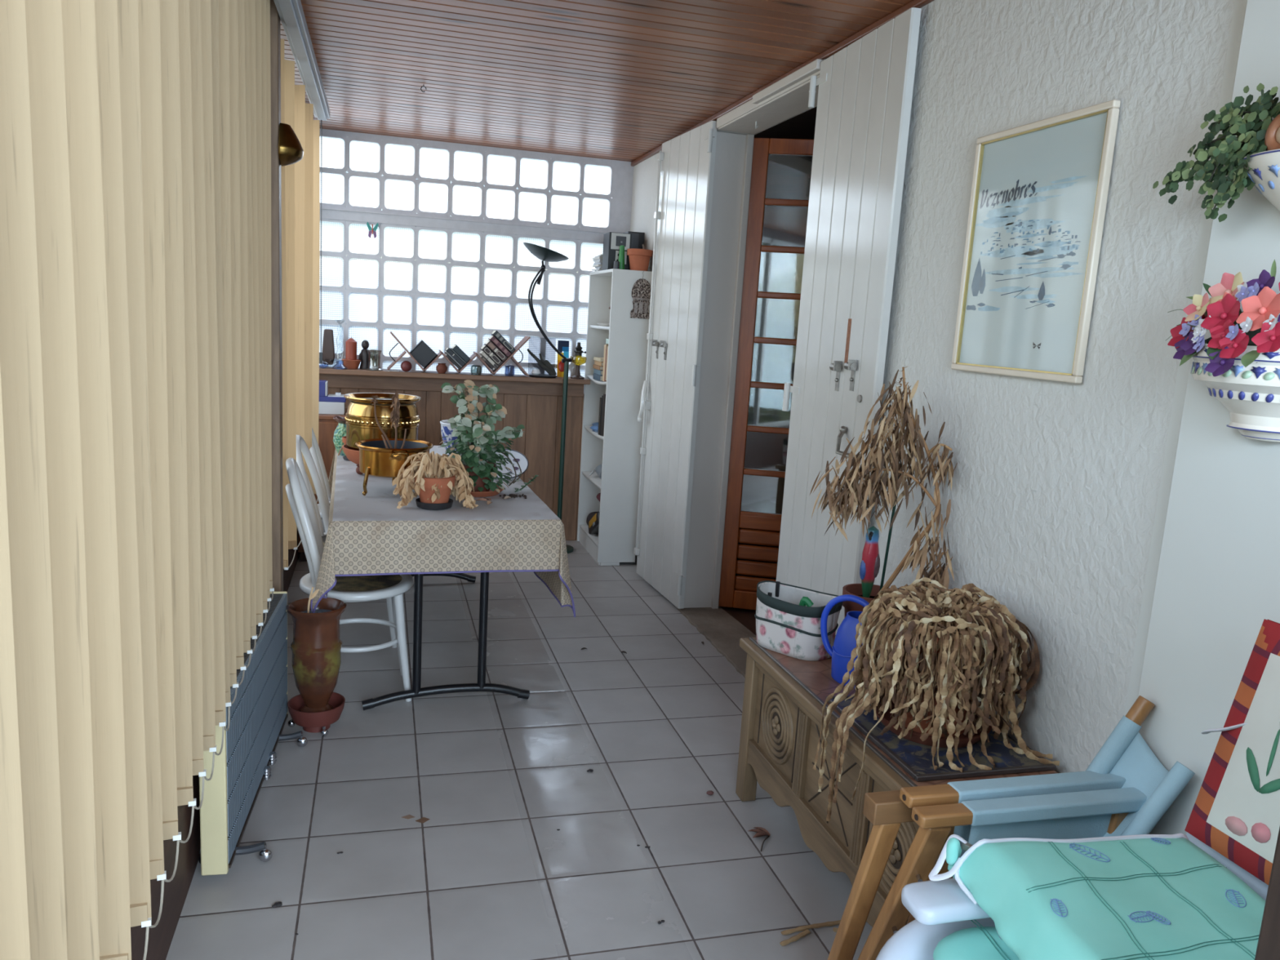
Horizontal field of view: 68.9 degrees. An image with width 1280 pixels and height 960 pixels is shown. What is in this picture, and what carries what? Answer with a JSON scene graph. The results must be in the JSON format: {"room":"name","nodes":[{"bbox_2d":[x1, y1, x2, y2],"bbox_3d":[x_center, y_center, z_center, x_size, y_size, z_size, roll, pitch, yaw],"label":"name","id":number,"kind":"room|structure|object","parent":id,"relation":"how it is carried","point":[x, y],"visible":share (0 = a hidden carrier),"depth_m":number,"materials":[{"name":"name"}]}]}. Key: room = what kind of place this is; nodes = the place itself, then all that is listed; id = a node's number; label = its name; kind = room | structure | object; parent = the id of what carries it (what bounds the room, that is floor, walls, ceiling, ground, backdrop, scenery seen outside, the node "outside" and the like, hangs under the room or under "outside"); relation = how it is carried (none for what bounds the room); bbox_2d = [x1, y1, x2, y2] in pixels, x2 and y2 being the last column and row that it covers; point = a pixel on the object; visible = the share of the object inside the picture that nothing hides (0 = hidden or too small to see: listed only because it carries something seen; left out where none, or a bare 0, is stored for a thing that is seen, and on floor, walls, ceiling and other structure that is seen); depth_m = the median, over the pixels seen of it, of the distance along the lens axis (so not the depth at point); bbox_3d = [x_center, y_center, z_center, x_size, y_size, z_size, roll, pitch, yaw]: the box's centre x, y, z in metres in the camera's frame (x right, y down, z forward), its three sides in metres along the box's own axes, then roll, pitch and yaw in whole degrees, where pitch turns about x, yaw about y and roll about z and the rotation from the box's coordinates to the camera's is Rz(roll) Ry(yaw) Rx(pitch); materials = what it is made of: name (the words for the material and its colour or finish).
{"room":"sunroom","nodes":[
{"label":"sunroom","id":0,"kind":"room"},
{"bbox_2d":[130,528,300,959],"bbox_3d":[-1.149,-0.202,2.213,0.100,2.570,7.535,1,10,-16],"label":"wall","id":1,"kind":"structure","parent":0,"point":[175,891],"depth_m":2.24,"materials":[{"name":"brown wood"}]},
{"bbox_2d":[269,0,283,591],"bbox_3d":[-1.343,-0.611,3.297,0.139,2.110,0.080,1,10,-16],"label":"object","id":2,"kind":"structure","parent":1,"relation":"attached to","point":[275,24],"depth_m":3.28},
{"bbox_2d":[278,122,303,165],"bbox_3d":[-1.205,-1.156,3.232,0.077,0.136,0.150,1,10,-16],"label":"brass sconce","id":3,"kind":"object","parent":1,"relation":"attached to","point":[291,151],"visible":1,"depth_m":3.18,"materials":[{"name":"metal"}]},
{"bbox_2d":[273,0,329,569],"bbox_3d":[-1.391,-0.669,3.664,0.189,2.025,2.782,1,10,-16],"label":"vertical blind","id":4,"kind":"object","parent":1,"relation":"attached to","point":[302,357],"visible":0.56,"depth_m":4.07,"materials":[{"name":"fabric"}]},
{"bbox_2d":[328,387,583,540],"bbox_3d":[-1.181,-0.098,6.217,2.110,1.020,0.078,1,10,-16],"label":"wall","id":5,"kind":"structure","parent":0,"point":[540,415],"depth_m":6.28,"materials":[{"name":"brown wood"}]},
{"bbox_2d":[319,366,590,396],"bbox_3d":[-1.242,-0.620,5.957,1.840,0.128,0.237,1,10,-16],"label":"shelf","id":6,"kind":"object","parent":5,"relation":"attached to","point":[414,380],"depth_m":5.96,"materials":[{"name":"brown wood"}]},
{"bbox_2d":[340,358,361,368],"bbox_3d":[-1.794,-0.721,5.798,0.124,0.056,0.124,1,10,-16],"label":"dish","id":7,"kind":"object","parent":6,"relation":"on","point":[350,364],"visible":0.91,"depth_m":5.76,"materials":[{"name":"ceramic"}]},
{"bbox_2d":[345,336,356,359],"bbox_3d":[-1.788,-0.812,5.783,0.068,0.152,0.068,1,10,-16],"label":"candle","id":8,"kind":"object","parent":7,"relation":"on","point":[350,344],"visible":0.95,"depth_m":5.76,"materials":[{"name":"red wax"}]},
{"bbox_2d":[358,340,371,368],"bbox_3d":[-1.716,-0.784,5.829,0.068,0.179,0.068,7,10,22],"label":"figurine","id":9,"kind":"object","parent":6,"relation":"on","point":[363,355],"visible":0.94,"depth_m":5.81,"materials":[{"name":"brown metal"}]},
{"bbox_2d":[400,360,412,371],"bbox_3d":[-1.452,-0.707,5.801,0.068,0.068,0.067,1,10,-16],"label":"ball","id":10,"kind":"object","parent":6,"relation":"on","point":[406,366],"visible":1,"depth_m":5.78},
{"bbox_2d":[435,363,447,373],"bbox_3d":[-1.244,-0.701,5.859,0.068,0.062,0.067,1,10,-16],"label":"clay pot","id":11,"kind":"object","parent":6,"relation":"on","point":[441,367],"visible":1,"depth_m":5.83,"materials":[{"name":"ceramic"}]},
{"bbox_2d":[386,331,530,376],"bbox_3d":[-1.149,-0.809,5.929,0.878,0.252,0.170,1,10,-16],"label":"rack","id":12,"kind":"object","parent":6,"relation":"on","point":[526,338],"visible":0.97,"depth_m":5.90,"materials":[{"name":"brown wood"}]},
{"bbox_2d":[408,339,437,368],"bbox_3d":[-1.359,-0.790,5.853,0.173,0.172,0.100,1,10,-16],"label":"book","id":13,"kind":"object","parent":12,"relation":"in","point":[421,352],"visible":0.91,"depth_m":5.81,"materials":[{"name":"paper"}]},
{"bbox_2d":[444,346,465,366],"bbox_3d":[-1.171,-0.781,5.913,0.118,0.112,0.131,1,10,-16],"label":"book","id":14,"kind":"object","parent":12,"relation":"in","point":[447,349],"visible":0.93,"depth_m":5.86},
{"bbox_2d":[451,344,470,362],"bbox_3d":[-1.137,-0.803,5.919,0.112,0.107,0.130,1,10,-16],"label":"book","id":15,"kind":"object","parent":12,"relation":"in","point":[455,348],"visible":0.92,"depth_m":5.86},
{"bbox_2d":[479,350,497,368],"bbox_3d":[-0.968,-0.771,5.972,0.114,0.107,0.131,1,10,-16],"label":"book","id":16,"kind":"object","parent":12,"relation":"in","point":[482,353],"visible":0.95,"depth_m":5.91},
{"bbox_2d":[480,344,502,365],"bbox_3d":[-0.950,-0.798,5.971,0.135,0.128,0.132,1,10,-16],"label":"book","id":17,"kind":"object","parent":12,"relation":"in","point":[485,348],"visible":0.99,"depth_m":5.91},
{"bbox_2d":[484,339,506,361],"bbox_3d":[-0.923,-0.828,5.974,0.136,0.129,0.132,1,10,-16],"label":"book","id":18,"kind":"object","parent":12,"relation":"in","point":[489,344],"visible":0.98,"depth_m":5.92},
{"bbox_2d":[488,335,511,356],"bbox_3d":[-0.898,-0.857,5.975,0.137,0.130,0.131,1,10,-16],"label":"book","id":19,"kind":"object","parent":12,"relation":"in","point":[492,338],"visible":0.94,"depth_m":5.92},
{"bbox_2d":[490,329,515,353],"bbox_3d":[-0.876,-0.886,5.974,0.146,0.138,0.132,1,10,-16],"label":"book","id":20,"kind":"object","parent":12,"relation":"in","point":[495,333],"visible":0.97,"depth_m":5.92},
{"bbox_2d":[527,348,557,377],"bbox_3d":[-0.635,-0.759,6.069,0.208,0.179,0.195,1,10,-16],"label":"driftwood sculpture","id":21,"kind":"object","parent":6,"relation":"on","point":[545,365],"visible":0.99,"depth_m":6.06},
{"bbox_2d":[556,340,568,377],"bbox_3d":[-0.509,-0.800,6.173,0.075,0.239,0.025,1,10,-16],"label":"stained glass panel","id":22,"kind":"object","parent":6,"relation":"on","point":[562,345],"visible":0.71,"depth_m":6.17,"materials":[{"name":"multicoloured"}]},
{"bbox_2d":[569,342,586,378],"bbox_3d":[-0.406,-0.785,6.128,0.110,0.236,0.110,1,10,-16],"label":"oil lamp","id":23,"kind":"object","parent":6,"relation":"on","point":[578,359],"visible":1,"depth_m":6.10,"materials":[{"name":"yellow glass"}]},
{"bbox_3d":[-1.929,-0.725,5.781,0.140,0.055,0.139,1,10,-16],"label":"glass bowl","id":24,"kind":"object","parent":6,"relation":"on","visible":0},
{"bbox_2d":[321,328,335,364],"bbox_3d":[-1.923,-0.822,5.765,0.076,0.217,0.076,1,10,-16],"label":"vase","id":25,"kind":"object","parent":24,"relation":"in","point":[328,347],"visible":0.98,"depth_m":5.73,"materials":[{"name":"brown ceramic"}]},
{"bbox_2d":[319,128,633,387],"bbox_3d":[-1.177,-1.310,5.997,2.450,1.680,0.108,1,10,-16],"label":"window","id":26,"kind":"structure","parent":5,"relation":"in","point":[620,197],"depth_m":5.95,"materials":[{"name":"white glass"}]},
{"bbox_2d":[366,222,378,238],"bbox_3d":[-1.655,-1.545,5.778,0.072,0.100,0.009,1,10,-16],"label":"ornament","id":27,"kind":"object","parent":26,"relation":"attached to","point":[372,230],"visible":1,"depth_m":5.78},
{"bbox_2d":[165,540,872,959],"bbox_3d":[-0.230,1.126,2.767,2.100,0.120,7.635,1,10,-16],"label":"floor","id":28,"kind":"structure","parent":0,"point":[491,874],"depth_m":2.89,"materials":[{"name":"tile"}]},
{"bbox_2d":[198,591,307,875],"bbox_3d":[-1.173,0.732,2.899,0.190,0.500,1.004,1,10,-12],"label":"heater","id":29,"kind":"object","parent":28,"relation":"on","point":[259,712],"visible":0.79,"depth_m":2.66,"materials":[{"name":"grey metal"}]},
{"bbox_2d":[230,593,283,688],"bbox_3d":[-1.192,0.499,2.854,0.044,0.021,0.972,1,10,-12],"label":"grille","id":30,"kind":"object","parent":29,"relation":"attached to","point":[276,610],"depth_m":2.93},
{"bbox_2d":[226,593,287,863],"bbox_3d":[-1.177,0.709,2.895,0.012,0.446,0.971,1,10,-12],"label":"grille","id":31,"kind":"object","parent":29,"relation":"attached to","point":[259,710],"depth_m":2.80,"materials":[{"name":"grey metal"}]},
{"bbox_2d":[286,586,346,736],"bbox_3d":[-1.163,0.637,3.357,0.203,0.535,0.203,1,10,-16],"label":"urn","id":32,"kind":"object","parent":28,"relation":"on","point":[316,646],"visible":1,"depth_m":3.30,"materials":[{"name":"red ceramic"}]},
{"bbox_2d":[309,427,331,532],"bbox_3d":[-1.536,0.141,4.928,0.477,0.943,0.428,0,10,-18],"label":"bentwood chair","id":33,"kind":"object","parent":28,"relation":"on","point":[315,451],"visible":0.11,"depth_m":4.81,"materials":[{"name":"white paint"}]},
{"bbox_2d":[297,408,347,561],"bbox_3d":[-1.903,0.019,5.708,0.320,0.875,0.476,1,10,-16],"label":"base cabinet","id":34,"kind":"object","parent":28,"relation":"on","point":[327,425],"visible":0.12,"depth_m":5.44,"materials":[{"name":"brown wood"}]},
{"bbox_2d":[318,401,345,414],"bbox_3d":[-1.860,-0.437,5.569,0.190,0.072,0.160,1,10,-16],"label":"carton","id":35,"kind":"object","parent":34,"relation":"on","point":[325,407],"visible":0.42,"depth_m":5.50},
{"bbox_2d":[319,380,346,402],"bbox_3d":[-1.852,-0.529,5.552,0.200,0.115,0.145,1,10,-16],"label":"box","id":36,"kind":"object","parent":35,"relation":"on","point":[324,396],"visible":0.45,"depth_m":5.49,"materials":[{"name":"blue cardboard"}]},
{"bbox_2d":[319,394,346,402],"bbox_3d":[-1.855,-0.488,5.559,0.200,0.030,0.145,1,10,-16],"label":"tray","id":37,"kind":"object","parent":36,"relation":"on","point":[322,397],"depth_m":5.50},
{"bbox_2d":[296,435,396,648],"bbox_3d":[-1.328,0.270,4.248,0.477,0.943,0.428,1,10,-13],"label":"bentwood chair","id":38,"kind":"object","parent":28,"relation":"on","point":[301,446],"visible":0.17,"depth_m":4.26,"materials":[{"name":"white paint"}]},
{"bbox_2d":[285,457,413,702],"bbox_3d":[-1.132,0.382,3.656,0.477,0.943,0.428,0,10,-19],"label":"bentwood chair","id":39,"kind":"object","parent":28,"relation":"on","point":[363,588],"visible":0.69,"depth_m":3.57,"materials":[{"name":"white paint"}]},
{"bbox_2d":[361,572,529,710],"bbox_3d":[-0.999,0.355,4.388,0.814,0.760,1.922,0,10,-17],"label":"folding table","id":40,"kind":"object","parent":28,"relation":"on","point":[417,691],"visible":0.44,"depth_m":3.62,"materials":[{"name":"black metal"}]},
{"bbox_2d":[311,445,575,617],"bbox_3d":[-0.984,0.170,4.356,0.977,0.394,2.111,0,10,-17],"label":"tablecloth","id":41,"kind":"object","parent":40,"relation":"on","point":[367,535],"visible":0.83,"depth_m":3.46,"materials":[{"name":"fabric"}]},
{"bbox_2d":[333,415,346,455],"bbox_3d":[-1.490,-0.226,4.743,0.133,0.194,0.135,1,10,-16],"label":"vase","id":42,"kind":"object","parent":41,"relation":"on","point":[340,432],"visible":0.4,"depth_m":4.69,"materials":[{"name":"green ceramic"}]},
{"bbox_2d":[337,435,350,461],"bbox_3d":[-1.404,-0.260,4.590,0.116,0.322,0.116,7,10,20],"label":"plant pot","id":43,"kind":"object","parent":41,"relation":"on","point":[344,438],"visible":0.24,"depth_m":4.58,"materials":[{"name":"ceramic"}]},
{"bbox_2d":[342,444,363,474],"bbox_3d":[-1.185,-0.093,4.292,0.352,0.120,0.352,1,10,-16],"label":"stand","id":44,"kind":"object","parent":41,"relation":"on","point":[353,455],"visible":0.16,"depth_m":4.17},
{"bbox_2d":[343,392,421,450],"bbox_3d":[-1.176,-0.234,4.268,0.340,0.298,0.340,0,10,-18],"label":"brass pot","id":45,"kind":"object","parent":44,"relation":"on","point":[361,424],"visible":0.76,"depth_m":4.14,"materials":[{"name":"metal"}]},
{"bbox_2d":[355,390,433,495],"bbox_3d":[-1.008,-0.160,3.839,0.306,0.419,0.330,1,10,-16],"label":"brass jardiniere","id":46,"kind":"object","parent":41,"relation":"on","point":[383,457],"visible":0.89,"depth_m":3.75,"materials":[{"name":"gold metal"}]},
{"bbox_2d":[355,438,433,477],"bbox_3d":[-1.012,-0.091,3.850,0.311,0.120,0.311,1,10,-16],"label":"bowl","id":47,"kind":"object","parent":46,"relation":"on","point":[378,457],"depth_m":3.73,"materials":[{"name":"gold metal"}]},
{"bbox_2d":[360,440,428,448],"bbox_3d":[-1.011,-0.098,3.849,0.268,0.096,0.268,1,10,-16],"label":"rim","id":48,"kind":"object","parent":46,"relation":"on","point":[365,444],"depth_m":3.93,"materials":[{"name":"metal"}]},
{"bbox_2d":[391,450,478,510],"bbox_3d":[-0.804,-0.007,3.635,0.319,0.216,0.248,-2,11,-28],"label":"plant","id":49,"kind":"object","parent":41,"relation":"on","point":[433,477],"visible":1,"depth_m":3.57,"materials":[{"name":"beige plant"}]},
{"bbox_2d":[440,419,461,456],"bbox_3d":[-0.891,-0.194,4.744,0.252,0.201,0.252,1,10,-16],"label":"vase","id":50,"kind":"object","parent":41,"relation":"on","point":[446,429],"visible":0.26,"depth_m":4.65,"materials":[{"name":"ceramic"}]},
{"bbox_2d":[438,379,524,497],"bbox_3d":[-0.692,-0.180,3.921,0.359,0.474,0.327,8,10,23],"label":"leafy plant","id":51,"kind":"object","parent":41,"relation":"on","point":[477,439],"visible":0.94,"depth_m":3.88,"materials":[{"name":"green plant"}]},
{"bbox_2d":[495,448,528,479],"bbox_3d":[-0.636,-0.077,4.373,0.226,0.111,0.200,2,10,-6],"label":"plate","id":52,"kind":"object","parent":41,"relation":"on","point":[522,460],"visible":0.38,"depth_m":4.39,"materials":[{"name":"ceramic"}]},
{"bbox_2d":[513,475,538,492],"bbox_3d":[-0.497,0.017,4.055,0.052,0.058,0.185,9,11,31],"label":"leaf sprig","id":53,"kind":"object","parent":41,"relation":"on","point":[535,476],"visible":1,"depth_m":4.07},
{"bbox_2d":[523,242,573,553],"bbox_3d":[-0.583,-0.502,5.995,0.407,1.960,0.298,1,10,-16],"label":"floor lamp","id":54,"kind":"object","parent":28,"relation":"on","point":[544,254],"visible":0.88,"depth_m":5.95,"materials":[{"name":"metal"}]},
{"bbox_2d":[576,268,652,565],"bbox_3d":[-0.183,-0.416,6.044,0.243,1.822,0.657,1,10,-16],"label":"bookcase","id":55,"kind":"object","parent":28,"relation":"on","point":[618,451],"visible":0.97,"depth_m":5.80,"materials":[{"name":"white laminate"}]},
{"bbox_2d":[588,511,599,534],"bbox_3d":[-0.234,0.280,6.037,0.156,0.199,0.292,1,10,-16],"label":"tool case","id":56,"kind":"object","parent":55,"relation":"on","point":[593,524],"visible":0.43,"depth_m":6.01,"materials":[{"name":"black plastic"}]},
{"bbox_2d":[597,397,601,435],"bbox_3d":[-0.185,-0.404,5.941,0.150,0.235,0.035,1,10,-16],"label":"book","id":57,"kind":"object","parent":55,"relation":"on","point":[600,402],"visible":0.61,"depth_m":5.92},
{"bbox_2d":[600,394,605,435],"bbox_3d":[-0.160,-0.404,5.851,0.150,0.260,0.040,1,10,-16],"label":"book","id":58,"kind":"object","parent":55,"relation":"on","point":[604,395],"visible":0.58,"depth_m":5.83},
{"bbox_2d":[602,344,608,382],"bbox_3d":[-0.140,-0.723,5.805,0.170,0.225,0.050,1,10,-16],"label":"folder","id":59,"kind":"object","parent":55,"relation":"on","point":[605,345],"visible":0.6,"depth_m":5.78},
{"bbox_2d":[601,231,631,270],"bbox_3d":[-0.144,-1.413,5.796,0.140,0.225,0.163,1,10,-16],"label":"box","id":60,"kind":"object","parent":55,"relation":"on","point":[612,241],"visible":0.66,"depth_m":5.72,"materials":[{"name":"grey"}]},
{"bbox_2d":[615,235,626,246],"bbox_3d":[-0.116,-1.460,5.711,0.064,0.060,0.001,1,10,-16],"label":"picture","id":61,"kind":"object","parent":60,"relation":"attached to","point":[620,240],"depth_m":5.71},
{"bbox_2d":[617,245,624,269],"bbox_3d":[-0.112,-1.351,5.676,0.046,0.147,0.045,1,10,-16],"label":"spray bottle","id":62,"kind":"object","parent":55,"relation":"on","point":[621,255],"visible":0.68,"depth_m":5.66,"materials":[{"name":"green plastic"}]},
{"bbox_2d":[622,231,644,248],"bbox_3d":[-0.058,-1.450,5.972,0.106,0.250,0.222,1,10,-16],"label":"carton","id":63,"kind":"object","parent":55,"relation":"on","point":[637,237],"visible":0.36,"depth_m":5.86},
{"bbox_2d":[630,232,639,248],"bbox_3d":[-0.038,-1.490,5.855,0.060,0.110,0.003,1,10,-16],"label":"print","id":64,"kind":"object","parent":63,"relation":"attached to","point":[635,236],"depth_m":5.85},
{"bbox_2d":[626,244,653,271],"bbox_3d":[-0.003,-1.347,5.649,0.156,0.161,0.156,1,10,-16],"label":"plant pot","id":65,"kind":"object","parent":55,"relation":"on","point":[639,259],"visible":0.84,"depth_m":5.60,"materials":[{"name":"ceramic"}]},
{"bbox_2d":[630,271,651,319],"bbox_3d":[0.009,-1.113,5.615,0.127,0.281,0.009,1,10,-16],"label":"wall plaque","id":66,"kind":"object","parent":55,"relation":"attached to","point":[641,290],"visible":0.94,"depth_m":5.62,"materials":[{"name":"metal"}]},
{"bbox_2d":[748,826,770,837],"bbox_3d":[0.364,1.077,2.859,0.065,0.014,0.063,1,10,-16],"label":"dried leaf","id":67,"kind":"object","parent":28,"relation":"on","point":[761,832],"visible":1,"depth_m":2.85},
{"bbox_2d":[779,920,840,946],"bbox_3d":[0.494,1.159,2.418,0.314,0.015,0.053,0,10,-20],"label":"twig","id":68,"kind":"object","parent":28,"relation":"on","point":[805,928],"visible":0.56,"depth_m":2.40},
{"bbox_2d":[735,635,1057,927],"bbox_3d":[0.664,0.876,2.573,0.425,0.542,1.166,1,10,-16],"label":"chest","id":69,"kind":"object","parent":28,"relation":"on","point":[784,696],"visible":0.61,"depth_m":2.61,"materials":[{"name":"brown wood"}]},
{"bbox_2d":[754,580,843,661],"bbox_3d":[0.488,0.436,2.924,0.277,0.186,0.191,12,13,41],"label":"fabric basket","id":70,"kind":"object","parent":69,"relation":"on","point":[788,617],"visible":0.87,"depth_m":2.86,"materials":[{"name":"white fabric"}]},
{"bbox_2d":[820,594,869,688],"bbox_3d":[0.683,0.467,2.629,0.386,0.248,0.138,10,12,36],"label":"watering can","id":71,"kind":"object","parent":69,"relation":"on","point":[845,642],"visible":0.48,"depth_m":2.65,"materials":[{"name":"blue plastic"}]},
{"bbox_2d":[809,366,957,617],"bbox_3d":[0.727,0.108,2.793,0.427,0.904,0.379,6,10,16],"label":"dried plant","id":72,"kind":"object","parent":69,"relation":"on","point":[853,494],"visible":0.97,"depth_m":2.69,"materials":[{"name":"brown plant"}]},
{"bbox_2d":[859,525,879,597],"bbox_3d":[0.707,0.294,2.886,0.058,0.312,0.050,1,10,-16],"label":"parrot figurine","id":73,"kind":"object","parent":72,"relation":"in","point":[869,566],"visible":0.91,"depth_m":2.87,"materials":[{"name":"ceramic"}]},
{"bbox_2d":[826,694,1056,781],"bbox_3d":[0.742,0.635,2.366,0.370,0.012,0.458,1,10,-16],"label":"place mat","id":74,"kind":"object","parent":69,"relation":"on","point":[915,758],"visible":0.57,"depth_m":2.22,"materials":[{"name":"fabric"}]},
{"bbox_2d":[813,577,1059,821],"bbox_3d":[0.720,0.576,2.348,0.473,0.593,0.462,1,10,-16],"label":"dried plant","id":75,"kind":"object","parent":74,"relation":"on","point":[926,660],"visible":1,"depth_m":2.23,"materials":[{"name":"plant"}]},
{"bbox_2d":[827,695,1195,959],"bbox_3d":[0.731,0.843,1.946,0.629,0.819,0.280,2,10,-8],"label":"folding chair","id":76,"kind":"object","parent":28,"relation":"on","point":[1125,789],"visible":0.68,"depth_m":1.85,"materials":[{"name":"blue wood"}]},
{"bbox_2d":[875,831,1268,959],"bbox_3d":[0.794,0.937,1.497,0.657,0.804,0.702,1,10,-16],"label":"armchair","id":77,"kind":"object","parent":28,"relation":"on","point":[940,908],"visible":0.3,"depth_m":1.65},
{"bbox_2d":[933,919,1019,959],"bbox_3d":[0.714,0.845,1.588,0.400,0.080,0.250,1,10,-12],"label":"cushion","id":78,"kind":"object","parent":77,"relation":"on","point":[979,943],"visible":0.44,"depth_m":1.61,"materials":[{"name":"fabric"}]},
{"bbox_2d":[928,833,1265,959],"bbox_3d":[0.803,0.714,1.454,0.511,0.106,0.515,2,10,-10],"label":"cushion","id":79,"kind":"object","parent":77,"relation":"on","point":[1140,896],"visible":1,"depth_m":1.49,"materials":[{"name":"fabric"}]},
{"bbox_2d":[1184,618,1279,884],"bbox_3d":[1.089,0.476,1.455,0.078,0.419,0.474,1,10,-16],"label":"framed picture","id":80,"kind":"object","parent":79,"relation":"on","point":[1235,812],"visible":0.98,"depth_m":1.58,"materials":[{"name":"fabric"}]},
{"bbox_2d":[1225,816,1247,835],"bbox_3d":[1.012,0.587,1.585,0.002,0.029,0.042,6,9,-16],"label":"flower","id":81,"kind":"object","parent":80,"relation":"on","point":[1237,827],"depth_m":1.58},
{"bbox_2d":[1250,822,1271,843],"bbox_3d":[1.025,0.583,1.542,0.001,0.033,0.033,6,9,-16],"label":"flower","id":82,"kind":"object","parent":80,"relation":"on","point":[1260,833],"depth_m":1.54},
{"bbox_2d":[1254,826,1279,959],"bbox_3d":[0.941,0.753,1.074,0.660,1.320,0.060,1,10,-16],"label":"cabinet","id":83,"kind":"object","parent":28,"relation":"on","point":[1268,941],"visible":1,"depth_m":0.94,"materials":[{"name":"brown wood"}]},
{"bbox_2d":[280,0,912,161],"bbox_3d":[-0.055,-1.461,2.293,2.180,0.050,7.748,1,10,-16],"label":"ceiling","id":84,"kind":"structure","parent":0,"point":[619,80],"depth_m":3.82,"materials":[{"name":"wood"}]},
{"bbox_2d":[0,0,274,959],"bbox_3d":[-0.904,-0.329,1.737,0.122,2.061,3.150,1,10,-16],"label":"vertical blind","id":85,"kind":"object","parent":84,"relation":"hanging from","point":[136,562],"visible":1,"depth_m":1.38,"materials":[{"name":"fabric"}]},
{"bbox_2d":[720,546,778,635],"bbox_3d":[1.642,0.856,5.061,2.330,0.144,3.700,1,10,-16],"label":"floor","id":86,"kind":"structure","parent":0,"point":[746,617],"depth_m":5.04,"materials":[{"name":"wood"}]},
{"bbox_2d":[737,106,817,546],"bbox_3d":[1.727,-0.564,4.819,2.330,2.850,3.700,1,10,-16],"label":"pane","id":87,"kind":"structure","parent":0,"point":[788,177],"depth_m":6.34,"materials":[{"name":"glass"}]},
{"bbox_2d":[677,606,756,678],"bbox_3d":[0.521,0.812,4.487,0.318,0.018,1.295,1,10,-16],"label":"trim","id":88,"kind":"structure","parent":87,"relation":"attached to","point":[722,630],"depth_m":4.70,"materials":[{"name":"wood"}]},
{"bbox_2d":[630,0,1279,835],"bbox_3d":[0.948,-0.181,2.828,0.230,2.570,7.595,1,10,-16],"label":"wall","id":89,"kind":"structure","parent":0,"point":[1053,495],"depth_m":2.11,"materials":[{"name":"white paint"}]},
{"bbox_2d":[634,120,717,608],"bbox_3d":[0.149,-0.599,5.105,0.105,2.495,0.756,0,10,-19],"label":"shutter","id":90,"kind":"object","parent":89,"relation":"attached to","point":[669,396],"visible":1,"depth_m":5.07,"materials":[{"name":"white paint"}]},
{"bbox_2d":[684,58,824,608],"bbox_3d":[0.539,-0.431,4.270,0.240,2.512,1.295,1,10,-16],"label":"trim","id":91,"kind":"structure","parent":89,"relation":"attached to","point":[788,97],"depth_m":4.80,"materials":[{"name":"white paint"}]},
{"bbox_2d":[718,137,813,610],"bbox_3d":[0.693,-0.499,4.862,0.400,2.440,0.038,5,10,9],"label":"door","id":92,"kind":"structure","parent":89,"relation":"in","point":[740,592],"depth_m":4.89,"materials":[{"name":"red wood"}]},
{"bbox_2d":[631,0,933,166],"bbox_3d":[0.938,-1.407,2.564,0.023,0.028,7.535,1,10,-16],"label":"trim","id":93,"kind":"structure","parent":89,"relation":"attached to","point":[836,48],"depth_m":3.44,"materials":[{"name":"brown wood"}]},
{"bbox_2d":[776,7,921,635],"bbox_3d":[0.663,-0.268,3.357,0.068,2.480,0.700,1,10,-14],"label":"shutter","id":94,"kind":"object","parent":89,"relation":"attached to","point":[866,87],"visible":0.82,"depth_m":3.23,"materials":[{"name":"white paint"}]},
{"bbox_2d":[951,99,1120,383],"bbox_3d":[0.981,-0.580,2.367,0.028,0.630,0.505,1,10,-16],"label":"framed print","id":95,"kind":"object","parent":89,"relation":"attached to","point":[1040,188],"visible":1,"depth_m":2.33,"materials":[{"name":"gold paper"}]},
{"bbox_2d":[1191,343,1279,442],"bbox_3d":[1.081,-0.155,1.663,0.153,0.165,0.288,1,10,-16],"label":"wall planter","id":96,"kind":"object","parent":89,"relation":"attached to","point":[1251,394],"visible":0.88,"depth_m":1.64,"materials":[{"name":"ceramic"}]},
{"bbox_2d":[1165,259,1279,376],"bbox_3d":[1.042,-0.295,1.663,0.124,0.218,0.336,1,10,-16],"label":"bunch","id":97,"kind":"object","parent":96,"relation":"in","point":[1232,330],"visible":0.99,"depth_m":1.63,"materials":[{"name":"red plant"}]},
{"bbox_2d":[1243,148,1279,211],"bbox_3d":[1.117,-0.570,1.576,0.131,0.301,0.255,1,10,-16],"label":"wall planter","id":98,"kind":"object","parent":89,"relation":"attached to","point":[1264,172],"visible":0.83,"depth_m":1.60,"materials":[{"name":"ceramic"}]},
{"bbox_2d":[1152,83,1279,222],"bbox_3d":[1.056,-0.591,1.708,0.088,0.236,0.260,0,10,-18],"label":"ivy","id":99,"kind":"object","parent":98,"relation":"in","point":[1227,149],"visible":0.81,"depth_m":1.67,"materials":[{"name":"green plant"}]},
{"bbox_2d":[1264,114,1279,151],"bbox_3d":[1.096,-0.628,1.570,0.028,0.162,0.077,1,10,-16],"label":"ceramic piece","id":100,"kind":"object","parent":98,"relation":"on","point":[1272,138],"visible":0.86,"depth_m":1.59,"materials":[{"name":"ceramic"}]},
{"label":"outside","id":101,"kind":"structure","parent":0,"visible":0},
{"bbox_3d":[-0.878,1.357,2.402,28.000,0.270,30.000,1,10,-16],"label":"ground","id":102,"kind":"structure","parent":101,"visible":0},
{"bbox_2d":[319,276,588,388],"bbox_3d":[-2.685,-0.826,8.980,10.000,2.150,0.200,1,10,-16],"label":"wall","id":103,"kind":"structure","parent":102,"relation":"on","point":[437,288],"depth_m":8.97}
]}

